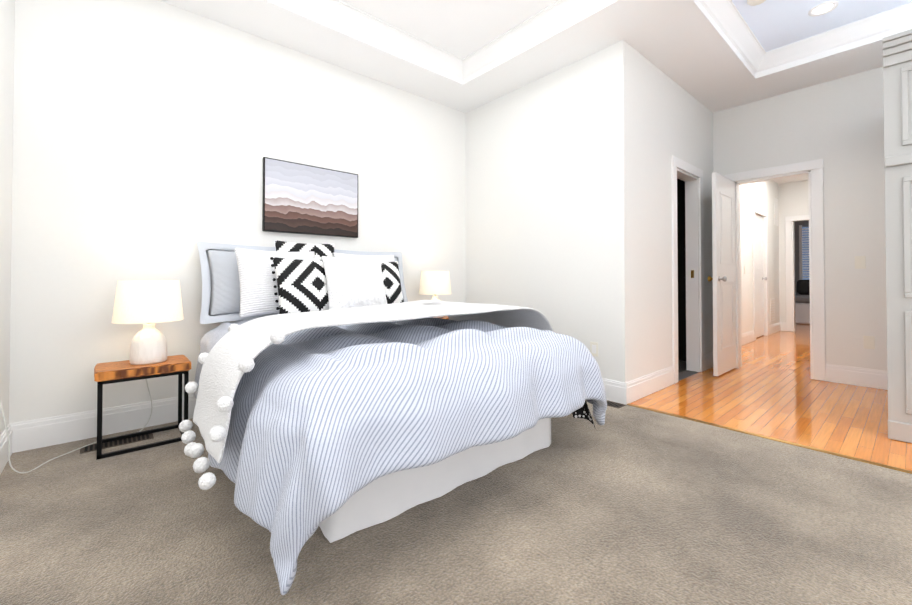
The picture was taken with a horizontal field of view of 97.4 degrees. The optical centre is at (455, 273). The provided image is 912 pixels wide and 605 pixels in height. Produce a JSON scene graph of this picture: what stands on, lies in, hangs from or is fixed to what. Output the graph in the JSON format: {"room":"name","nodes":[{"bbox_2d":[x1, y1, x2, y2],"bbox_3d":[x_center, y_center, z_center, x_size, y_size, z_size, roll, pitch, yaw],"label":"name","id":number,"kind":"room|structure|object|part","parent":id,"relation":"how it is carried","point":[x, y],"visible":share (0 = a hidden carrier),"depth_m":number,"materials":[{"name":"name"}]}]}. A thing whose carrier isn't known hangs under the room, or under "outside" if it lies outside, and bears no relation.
{"room":"bedroom","nodes":[
{"label":"bedroom","id":0,"kind":"room"},
{"bbox_2d":[0,0,14,435],"bbox_3d":[-2.853,-0.568,1.430,1.620,3.120,0.770,1,-1,-41],"label":"wall","id":1,"kind":"structure","parent":0,"point":[7,22],"depth_m":2.12,"materials":[{"name":"paint"}]},
{"bbox_2d":[0,424,12,474],"bbox_3d":[-2.236,0.917,1.948,0.016,0.163,0.770,1,-1,-41],"label":"baseboard","id":2,"kind":"structure","parent":1,"relation":"attached to","point":[3,454],"depth_m":2.08,"materials":[{"name":"paint"}]},
{"bbox_2d":[9,0,465,423],"bbox_3d":[-1.000,-0.539,3.633,7.310,3.120,0.120,1,-1,-41],"label":"wall","id":3,"kind":"structure","parent":0,"point":[148,135],"depth_m":2.70,"materials":[{"name":"paint"}]},
{"bbox_2d":[10,394,195,452],"bbox_3d":[-1.189,0.935,3.359,3.450,0.163,0.016,1,-1,-41],"label":"baseboard","id":4,"kind":"structure","parent":3,"relation":"attached to","point":[30,438],"depth_m":2.45,"materials":[{"name":"paint"}]},
{"bbox_2d":[262,157,357,237],"bbox_3d":[-1.193,-0.611,3.361,0.796,0.571,0.034,1,-1,-41],"label":"picture frame","id":5,"kind":"object","parent":3,"relation":"attached to","point":[298,198],"visible":0.95,"depth_m":3.31,"materials":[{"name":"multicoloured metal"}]},
{"bbox_2d":[341,0,556,58],"bbox_3d":[1.174,-2.082,1.157,7.310,0.100,6.740,1,-1,-41],"label":"ceiling","id":6,"kind":"structure","parent":0,"point":[461,29],"depth_m":3.14,"materials":[{"name":"paint"}]},
{"bbox_2d":[263,0,470,84],"bbox_3d":[-1.206,-1.927,2.708,3.482,0.172,0.113,1,-1,-41],"label":"crown molding","id":7,"kind":"structure","parent":6,"relation":"attached to","point":[339,16],"depth_m":3.21,"materials":[{"name":"paint"}]},
{"bbox_2d":[463,0,619,80],"bbox_3d":[0.678,-1.921,3.109,0.113,0.172,1.740,1,-1,-41],"label":"crown molding","id":8,"kind":"structure","parent":6,"relation":"attached to","point":[561,15],"depth_m":3.21,"materials":[{"name":"paint"}]},
{"bbox_2d":[690,0,766,75],"bbox_3d":[2.006,-1.923,2.998,1.971,0.172,0.113,1,-1,-41],"label":"crown molding","id":9,"kind":"structure","parent":6,"relation":"attached to","point":[726,21],"depth_m":3.20,"materials":[{"name":"paint"}]},
{"bbox_2d":[732,0,911,51],"bbox_3d":[3.103,-2.022,1.940,1.970,0.002,3.150,1,-1,-41],"label":"ceiling","id":10,"kind":"structure","parent":6,"relation":"attached to","point":[774,24],"depth_m":3.12,"materials":[{"name":"white paint"}]},
{"bbox_2d":[747,0,765,5],"bbox_3d":[2.191,-1.991,2.904,0.130,0.036,0.130,1,-1,-41],"label":"smoke detector","id":11,"kind":"object","parent":10,"relation":"attached to","point":[753,2],"visible":1,"depth_m":2.92,"materials":[{"name":"plastic"}]},
{"bbox_2d":[808,1,838,15],"bbox_3d":[2.781,-2.003,3.033,0.170,0.008,0.170,1,-1,-41],"label":"recessed light","id":12,"kind":"object","parent":10,"relation":"in","point":[811,13],"depth_m":3.03,"materials":[{"name":"paint"}]},
{"bbox_3d":[2.781,-2.005,3.033,0.116,0.001,0.116,1,-1,-41],"label":"recessed ceiling light lens","id":13,"kind":"part","parent":12,"relation":"part of","materials":[{"name":"white plastic"}]},
{"bbox_2d":[752,2,911,78],"bbox_3d":[3.765,-1.928,2.595,0.113,0.172,3.032,1,-1,-41],"label":"crown molding","id":14,"kind":"structure","parent":6,"relation":"attached to","point":[872,29],"depth_m":3.29,"materials":[{"name":"paint"}]},
{"bbox_2d":[0,400,911,604],"bbox_3d":[0.368,1.027,0.335,5.070,0.100,6.620,1,-1,-41],"label":"floor carpet","id":15,"kind":"object","parent":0,"point":[628,505],"depth_m":1.53,"materials":[{"name":"grey carpet"}]},
{"bbox_2d":[80,433,153,453],"bbox_3d":[-2.005,1.005,2.377,0.330,0.006,0.125,1,-1,-41],"label":"floor air vent","id":16,"kind":"object","parent":15,"relation":"in","point":[91,447],"visible":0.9,"depth_m":2.36,"materials":[{"name":"metal"}]},
{"bbox_2d":[94,355,190,458],"bbox_3d":[-1.866,0.768,2.391,0.443,0.468,0.322,1,-1,-41],"label":"nightstand","id":17,"kind":"object","parent":15,"relation":"on","point":[122,371],"visible":0.85,"depth_m":2.31,"materials":[{"name":"brown wood"}]},
{"bbox_2d":[0,280,183,473],"bbox_3d":[-2.020,0.526,2.287,0.763,0.971,0.384,1,-1,-41],"label":"lamp","id":18,"kind":"object","parent":17,"relation":"on","point":[150,303],"depth_m":2.32,"materials":[{"name":"white ceramic"}]},
{"bbox_3d":[-2.079,0.755,2.247,0.626,0.510,0.363,1,-1,-41],"label":"left lamp cord","id":19,"kind":"part","parent":18,"relation":"part of","materials":[{"name":"white plastic"}]},
{"bbox_3d":[-1.849,0.164,2.414,0.344,0.244,0.344,1,-1,-41],"label":"lamp shade","id":20,"kind":"part","parent":18,"relation":"part of","materials":[{"name":"white fabric"}]},
{"bbox_3d":[-1.926,0.791,2.162,0.020,0.418,0.020,1,-1,-41],"label":"leg","id":21,"kind":"part","parent":17,"relation":"part of","materials":[{"name":"black metal"}]},
{"bbox_3d":[-1.779,0.992,2.288,0.411,0.018,0.020,1,-1,-41],"label":"rail","id":22,"kind":"part","parent":17,"relation":"part of","materials":[{"name":"black metal"}]},
{"bbox_3d":[-1.953,0.995,2.489,0.411,0.018,0.020,1,-1,-41],"label":"rail","id":23,"kind":"part","parent":17,"relation":"part of","materials":[{"name":"black metal"}]},
{"bbox_3d":[-1.779,0.593,2.293,0.411,0.020,0.020,1,-1,-41],"label":"rail","id":24,"kind":"part","parent":17,"relation":"part of","materials":[{"name":"black metal"}]},
{"bbox_3d":[-1.806,0.797,2.620,0.020,0.418,0.020,1,-1,-41],"label":"leg","id":25,"kind":"part","parent":17,"relation":"part of","materials":[{"name":"black metal"}]},
{"bbox_3d":[-1.631,0.794,2.419,0.020,0.418,0.020,1,-1,-41],"label":"leg","id":26,"kind":"part","parent":17,"relation":"part of","materials":[{"name":"black metal"}]},
{"bbox_2d":[179,240,606,594],"bbox_3d":[-0.488,0.375,2.473,2.063,1.261,2.204,1,-1,-41],"label":"bed","id":27,"kind":"object","parent":15,"relation":"on","point":[339,394],"visible":1,"depth_m":1.64,"materials":[{"name":"fabric"}]},
{"bbox_2d":[273,257,328,313],"bbox_3d":[-1.054,0.095,2.835,0.469,0.438,0.195,1,-1,-41],"label":"pillow","id":28,"kind":"object","parent":27,"relation":"on","point":[299,285],"depth_m":2.75,"materials":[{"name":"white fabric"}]},
{"bbox_2d":[275,240,333,259],"bbox_3d":[-1.155,-0.016,3.120,0.500,0.492,0.158,1,-1,-41],"label":"pillow","id":29,"kind":"object","parent":27,"relation":"on","point":[308,251],"depth_m":3.08,"materials":[{"name":"white fabric"}]},
{"bbox_2d":[193,300,552,462],"bbox_3d":[-0.419,0.432,2.429,2.026,0.457,1.160,1,-1,-41],"label":"throw","id":30,"kind":"object","parent":27,"relation":"on","point":[346,324],"depth_m":1.77,"materials":[{"name":"white fabric"}]},
{"bbox_2d":[381,261,403,303],"bbox_3d":[-0.629,0.101,3.245,0.469,0.438,0.195,1,-1,-41],"label":"pillow","id":31,"kind":"object","parent":27,"relation":"on","point":[390,270],"depth_m":3.26,"materials":[{"name":"white fabric"}]},
{"bbox_2d":[607,401,624,408],"bbox_3d":[1.159,1.016,3.152,0.120,0.006,0.310,1,-1,-41],"label":"floor air vent","id":32,"kind":"object","parent":15,"relation":"in","point":[614,404],"visible":0.4,"depth_m":3.09,"materials":[{"name":"metal"}]},
{"bbox_3d":[-0.196,0.723,3.859,0.348,0.598,0.302,1,-1,-41],"label":"nightstand","id":33,"kind":"object","parent":15,"relation":"on","visible":0},
{"bbox_2d":[419,271,450,317],"bbox_3d":[-0.200,0.201,3.856,0.310,0.443,0.310,1,-1,-41],"label":"lamp","id":34,"kind":"object","parent":33,"relation":"on","point":[434,283],"visible":0.71,"depth_m":3.73,"materials":[{"name":"white fabric"}]},
{"bbox_3d":[-0.200,0.089,3.857,0.310,0.220,0.310,1,-1,-41],"label":"lamp shade","id":35,"kind":"part","parent":34,"relation":"part of","materials":[{"name":"white fabric"}]},
{"bbox_2d":[160,0,882,112],"bbox_3d":[1.174,-1.957,1.155,7.070,0.190,6.500,1,-1,-41],"label":"ceiling","id":36,"kind":"structure","parent":0,"point":[681,43],"depth_m":3.37,"materials":[{"name":"paint"}]},
{"bbox_2d":[465,40,631,382],"bbox_3d":[0.756,-0.536,3.863,0.120,3.120,1.840,1,-1,-41],"label":"wall","id":37,"kind":"structure","parent":0,"point":[548,232],"depth_m":3.56,"materials":[{"name":"paint"}]},
{"bbox_2d":[590,342,597,356],"bbox_3d":[1.141,0.626,3.308,0.008,0.115,0.070,1,-1,-41],"label":"electrical outlet","id":38,"kind":"object","parent":37,"relation":"attached to","point":[594,343],"depth_m":3.30,"materials":[{"name":"plastic"}]},
{"bbox_3d":[1.139,0.626,3.306,0.002,0.070,0.040,1,-1,-41],"label":"right electrical outlet sockets","id":39,"kind":"part","parent":38,"relation":"part of","materials":[{"name":"white plastic"}]},
{"bbox_2d":[602,378,626,404],"bbox_3d":[0.710,0.941,3.793,0.016,0.163,1.856,1,-1,-41],"label":"baseboard","id":40,"kind":"structure","parent":37,"relation":"attached to","point":[617,394],"depth_m":3.15,"materials":[{"name":"paint"}]},
{"bbox_2d":[630,46,713,379],"bbox_3d":[2.120,-0.536,3.910,2.000,3.120,0.120,1,-1,-41],"label":"wall","id":41,"kind":"structure","parent":0,"point":[652,124],"depth_m":3.50,"materials":[{"name":"paint"}]},
{"bbox_2d":[626,366,673,403],"bbox_3d":[1.667,0.936,3.406,0.920,0.163,0.016,1,-1,-41],"label":"baseboard","id":42,"kind":"structure","parent":41,"relation":"attached to","point":[646,388],"depth_m":3.36,"materials":[{"name":"paint"}]},
{"bbox_2d":[671,156,704,383],"bbox_3d":[2.278,-0.034,4.027,0.800,2.120,0.140,1,-1,-41],"label":"door frame","id":43,"kind":"structure","parent":41,"relation":"attached to","point":[692,284],"depth_m":4.19,"materials":[{"name":"paint"}]},
{"bbox_2d":[677,178,685,360],"bbox_3d":[2.584,-0.063,4.884,0.010,2.200,0.750,1,-1,-41],"label":"doorway","id":44,"kind":"object","parent":43,"relation":"in","point":[681,244],"depth_m":4.76,"materials":[{"name":"black"}]},
{"bbox_3d":[2.271,-0.994,4.047,0.620,0.020,0.120,1,-1,-41],"label":"bathroom door top jamb","id":45,"kind":"part","parent":43,"relation":"part of","materials":[{"name":"white wood"}]},
{"bbox_3d":[2.317,-1.050,3.995,0.800,0.090,0.020,1,-1,-41],"label":"top bathroom door trim","id":46,"kind":"part","parent":43,"relation":"part of","materials":[{"name":"white wood"}]},
{"bbox_2d":[705,355,712,369],"bbox_3d":[2.768,0.968,4.364,0.400,0.125,0.016,1,-1,-41],"label":"baseboard","id":47,"kind":"structure","parent":41,"relation":"attached to","point":[708,362],"depth_m":4.32,"materials":[{"name":"paint"}]},
{"bbox_2d":[674,82,697,177],"bbox_3d":[2.271,-1.549,4.055,0.620,1.090,0.120,1,-1,-41],"label":"lintel","id":48,"kind":"object","parent":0,"point":[686,122],"visible":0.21,"depth_m":4.00,"materials":[{"name":"paint"}]},
{"bbox_2d":[678,360,697,380],"bbox_3d":[1.516,1.084,4.583,2.000,0.099,1.720,1,-1,-41],"label":"floor","id":49,"kind":"structure","parent":0,"point":[683,373],"depth_m":4.29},
{"bbox_2d":[753,181,764,216],"bbox_3d":[4.967,-1.380,6.652,0.740,0.820,0.120,1,-1,-41],"label":"lintel","id":50,"kind":"object","parent":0,"point":[759,194],"visible":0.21,"depth_m":6.61,"materials":[{"name":"paint"}]},
{"bbox_2d":[740,180,779,335],"bbox_3d":[4.428,-0.371,6.169,4.210,2.850,0.120,1,-1,-41],"label":"wall","id":51,"kind":"structure","parent":0,"point":[746,205],"depth_m":6.28,"materials":[{"name":"paint"}]},
{"bbox_2d":[741,333,754,345],"bbox_3d":[3.775,0.983,5.492,2.360,0.125,0.016,1,-1,-41],"label":"baseboard","id":52,"kind":"structure","parent":51,"relation":"attached to","point":[747,339],"depth_m":6.00,"materials":[{"name":"paint"}]},
{"bbox_2d":[752,206,768,339],"bbox_3d":[5.013,-0.001,6.581,0.920,2.120,0.020,1,-1,-41],"label":"door frame","id":53,"kind":"structure","parent":51,"relation":"attached to","point":[754,272],"depth_m":6.40,"materials":[{"name":"paint"}]},
{"bbox_3d":[5.013,-1.016,6.594,0.920,0.090,0.020,1,-1,-41],"label":"side door top trim","id":54,"kind":"part","parent":53,"relation":"part of","materials":[{"name":"white wood"}]},
{"bbox_2d":[755,214,766,337],"bbox_3d":[4.975,0.041,6.624,0.730,2.013,0.164,1,-1,-41],"label":"door leaf","id":55,"kind":"structure","parent":51,"relation":"in","point":[760,278],"depth_m":6.67,"materials":[{"name":"paint"}]},
{"bbox_3d":[5.173,-0.423,6.774,0.022,0.686,0.006,1,-1,-41],"label":"mould","id":56,"kind":"part","parent":55,"relation":"part of","materials":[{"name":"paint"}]},
{"bbox_2d":[770,298,774,321],"bbox_3d":[5.624,0.646,7.112,0.350,0.400,0.008,1,-1,-41],"label":"air vent","id":57,"kind":"object","parent":51,"relation":"in","point":[771,304],"visible":0.92,"depth_m":7.09,"materials":[{"name":"metal"}]},
{"bbox_2d":[769,324,780,334],"bbox_3d":[5.710,1.005,7.176,0.930,0.125,0.016,1,-1,-41],"label":"baseboard","id":58,"kind":"structure","parent":51,"relation":"attached to","point":[774,329],"depth_m":7.15,"materials":[{"name":"paint"}]},
{"bbox_2d":[630,324,911,470],"bbox_3d":[6.259,1.096,5.463,10.550,0.098,6.620,1,-1,-41],"label":"floor","id":59,"kind":"structure","parent":0,"point":[772,389],"depth_m":3.12,"materials":[{"name":"orange wood"}]},
{"bbox_2d":[627,403,911,473],"bbox_3d":[2.849,0.990,1.355,0.034,0.006,4.660,1,-1,-41],"label":"threshold strip","id":60,"kind":"object","parent":59,"relation":"on","point":[824,451],"depth_m":2.38,"materials":[{"name":"brown wood"}]},
{"bbox_2d":[795,280,809,323],"bbox_3d":[8.280,0.610,8.502,1.320,0.950,2.140,1,-1,-41],"label":"daybed","id":61,"kind":"object","parent":59,"relation":"on","point":[802,306],"visible":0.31,"depth_m":8.59,"materials":[{"name":"fabric"}]},
{"bbox_2d":[797,280,809,294],"bbox_3d":[8.608,0.313,8.791,0.350,0.350,1.700,1,-1,-41],"label":"cushion","id":62,"kind":"object","parent":61,"relation":"on","point":[803,288],"depth_m":9.23,"materials":[{"name":"black fabric"}]},
{"bbox_2d":[882,29,911,442],"bbox_3d":[3.853,-0.213,2.191,1.632,2.430,2.002,1,-1,-41],"label":"armoire","id":63,"kind":"object","parent":59,"relation":"on","point":[897,68],"visible":1,"depth_m":2.41,"materials":[{"name":"paint"}]},
{"bbox_3d":[3.853,-1.416,2.206,1.631,0.025,1.998,1,-1,-41],"label":"cornice","id":64,"kind":"part","parent":63,"relation":"part of","materials":[{"name":"paint"}]},
{"bbox_3d":[3.858,-1.386,2.211,1.616,0.035,1.998,1,-1,-41],"label":"cornice","id":65,"kind":"part","parent":63,"relation":"part of","materials":[{"name":"paint"}]},
{"bbox_3d":[3.866,-1.348,2.217,1.596,0.040,1.998,1,-1,-41],"label":"cornice","id":66,"kind":"part","parent":63,"relation":"part of","materials":[{"name":"paint"}]},
{"bbox_3d":[3.873,-1.298,2.222,1.578,0.060,1.998,1,-1,-41],"label":"cornice","id":67,"kind":"part","parent":63,"relation":"part of","materials":[{"name":"paint"}]},
{"bbox_3d":[3.284,-0.690,1.702,0.026,0.060,1.998,1,-1,-41],"label":"rail","id":68,"kind":"part","parent":63,"relation":"part of","materials":[{"name":"paint"}]},
{"bbox_3d":[2.689,-1.001,2.397,0.014,0.414,0.028,1,-1,-41],"label":"panel mould","id":69,"kind":"part","parent":63,"relation":"part of","materials":[{"name":"paint"}]},
{"bbox_3d":[2.794,-1.223,2.278,0.014,0.028,0.350,1,-1,-41],"label":"panel mould","id":70,"kind":"part","parent":63,"relation":"part of","materials":[{"name":"paint"}]},
{"bbox_3d":[2.794,-0.781,2.272,0.014,0.028,0.350,1,-1,-41],"label":"panel mould","id":71,"kind":"part","parent":63,"relation":"part of","materials":[{"name":"paint"}]},
{"bbox_3d":[2.689,-0.216,2.386,0.014,0.664,0.028,1,-1,-41],"label":"panel mould","id":72,"kind":"part","parent":63,"relation":"part of","materials":[{"name":"paint"}]},
{"bbox_3d":[2.794,-0.563,2.269,0.014,0.028,0.350,1,-1,-41],"label":"panel mould","id":73,"kind":"part","parent":63,"relation":"part of","materials":[{"name":"paint"}]},
{"bbox_3d":[2.794,0.129,2.260,0.014,0.028,0.350,1,-1,-41],"label":"panel mould","id":74,"kind":"part","parent":63,"relation":"part of","materials":[{"name":"paint"}]},
{"bbox_3d":[2.689,0.529,2.377,0.014,0.554,0.028,1,-1,-41],"label":"panel mould","id":75,"kind":"part","parent":63,"relation":"part of","materials":[{"name":"paint"}]},
{"bbox_3d":[2.794,0.237,2.259,0.014,0.028,0.350,1,-1,-41],"label":"panel mould","id":76,"kind":"part","parent":63,"relation":"part of","materials":[{"name":"paint"}]},
{"bbox_2d":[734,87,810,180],"bbox_3d":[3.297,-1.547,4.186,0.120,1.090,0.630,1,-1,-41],"label":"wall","id":77,"kind":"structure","parent":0,"point":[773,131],"depth_m":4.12,"materials":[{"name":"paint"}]},
{"bbox_2d":[778,182,792,321],"bbox_3d":[6.123,-0.353,7.519,0.120,2.850,0.310,1,-1,-41],"label":"wall","id":78,"kind":"structure","parent":0,"point":[784,200],"depth_m":7.46,"materials":[{"name":"paint"}]},
{"bbox_2d":[781,324,785,330],"bbox_3d":[6.082,1.008,7.445,0.016,0.125,0.100,1,-1,-41],"label":"baseboard","id":79,"kind":"structure","parent":78,"relation":"attached to","point":[783,327],"depth_m":7.43,"materials":[{"name":"paint"}]},
{"bbox_2d":[785,215,808,331],"bbox_3d":[6.408,0.007,7.172,0.140,2.120,0.760,1,-1,-41],"label":"door frame","id":80,"kind":"structure","parent":78,"relation":"attached to","point":[788,249],"depth_m":7.37,"materials":[{"name":"paint"}]},
{"bbox_3d":[6.363,-1.008,7.146,0.020,0.090,0.760,1,-1,-41],"label":"door trim","id":81,"kind":"part","parent":80,"relation":"part of","materials":[{"name":"white wood"}]},
{"bbox_2d":[773,175,807,183],"bbox_3d":[4.907,-1.752,5.729,4.330,0.100,1.440,1,-1,-41],"label":"ceiling","id":82,"kind":"structure","parent":0,"point":[791,179],"depth_m":7.18,"materials":[{"name":"paint"}]},
{"bbox_2d":[791,180,808,221],"bbox_3d":[6.416,-1.373,7.196,0.120,0.820,0.580,1,-1,-41],"label":"lintel","id":83,"kind":"object","parent":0,"point":[799,199],"visible":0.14,"depth_m":7.29,"materials":[{"name":"paint"}]},
{"bbox_2d":[713,67,886,370],"bbox_3d":[2.821,-0.525,4.719,0.120,3.120,3.260,1,-1,-41],"label":"wall","id":84,"kind":"structure","parent":0,"point":[847,128],"depth_m":3.69,"materials":[{"name":"paint"}]},
{"bbox_2d":[707,172,736,375],"bbox_3d":[2.795,0.009,4.164,0.630,2.013,0.164,1,-1,-41],"label":"door leaf","id":85,"kind":"structure","parent":84,"relation":"in","point":[724,274],"depth_m":4.08,"materials":[{"name":"paint"}]},
{"bbox_3d":[2.662,-0.459,4.027,0.022,0.686,0.006,1,-1,-41],"label":"mould","id":86,"kind":"part","parent":85,"relation":"part of","materials":[{"name":"paint"}]},
{"bbox_3d":[2.662,0.426,4.015,0.022,0.656,0.006,1,-1,-41],"label":"mould","id":87,"kind":"part","parent":85,"relation":"part of","materials":[{"name":"paint"}]},
{"bbox_3d":[2.643,0.055,3.965,0.056,0.056,0.064,1,-1,-41],"label":"knob","id":88,"kind":"part","parent":85,"relation":"part of","materials":[{"name":"metal"}]},
{"bbox_3d":[2.809,-0.812,4.159,0.410,0.022,0.006,1,-1,-41],"label":"mould","id":89,"kind":"part","parent":85,"relation":"part of","materials":[{"name":"paint"}]},
{"bbox_3d":[2.809,0.766,4.138,0.410,0.022,0.006,1,-1,-41],"label":"mould","id":90,"kind":"part","parent":85,"relation":"part of","materials":[{"name":"paint"}]},
{"bbox_3d":[2.955,-0.456,4.282,0.022,0.686,0.006,1,-1,-41],"label":"mould","id":91,"kind":"part","parent":85,"relation":"part of","materials":[{"name":"paint"}]},
{"bbox_3d":[2.955,0.429,4.270,0.022,0.656,0.006,1,-1,-41],"label":"mould","id":92,"kind":"part","parent":85,"relation":"part of","materials":[{"name":"paint"}]},
{"bbox_2d":[724,159,825,380],"bbox_3d":[3.290,-0.033,4.159,0.140,2.120,0.810,1,-1,-41],"label":"door frame","id":93,"kind":"structure","parent":84,"relation":"attached to","point":[818,275],"depth_m":3.87,"materials":[{"name":"paint"}]},
{"bbox_3d":[3.297,-0.992,4.178,0.120,0.020,0.630,1,-1,-41],"label":"corridor door top jamb","id":94,"kind":"part","parent":93,"relation":"part of","materials":[{"name":"white wood"}]},
{"bbox_3d":[3.245,-1.048,4.133,0.020,0.090,0.810,1,-1,-41],"label":"corridor door top trim","id":95,"kind":"part","parent":93,"relation":"part of","materials":[{"name":"white wood"}]},
{"bbox_2d":[825,364,887,389],"bbox_3d":[3.660,0.939,3.633,0.016,0.163,0.450,1,-1,-41],"label":"baseboard","id":96,"kind":"structure","parent":84,"relation":"attached to","point":[877,381],"depth_m":3.64,"materials":[{"name":"paint"}]},
{"bbox_2d":[855,256,865,268],"bbox_3d":[3.674,-0.099,3.639,0.006,0.115,0.070,1,-1,-41],"label":"light switch","id":97,"kind":"object","parent":84,"relation":"attached to","point":[860,262],"visible":1,"depth_m":3.63,"materials":[{"name":"plastic"}]},
{"bbox_2d":[794,220,808,293],"bbox_3d":[8.800,-0.332,9.166,0.120,2.850,4.000,1,-1,-41],"label":"wall","id":98,"kind":"structure","parent":0,"point":[796,227],"depth_m":9.69,"materials":[{"name":"grey paint"}]},
{"bbox_2d":[799,225,808,279],"bbox_3d":[8.609,-0.456,9.233,0.079,1.400,1.050,1,-1,-41],"label":"room window","id":99,"kind":"structure","parent":98,"relation":"in","point":[805,254],"depth_m":9.58,"materials":[{"name":"glass"}]}
]}

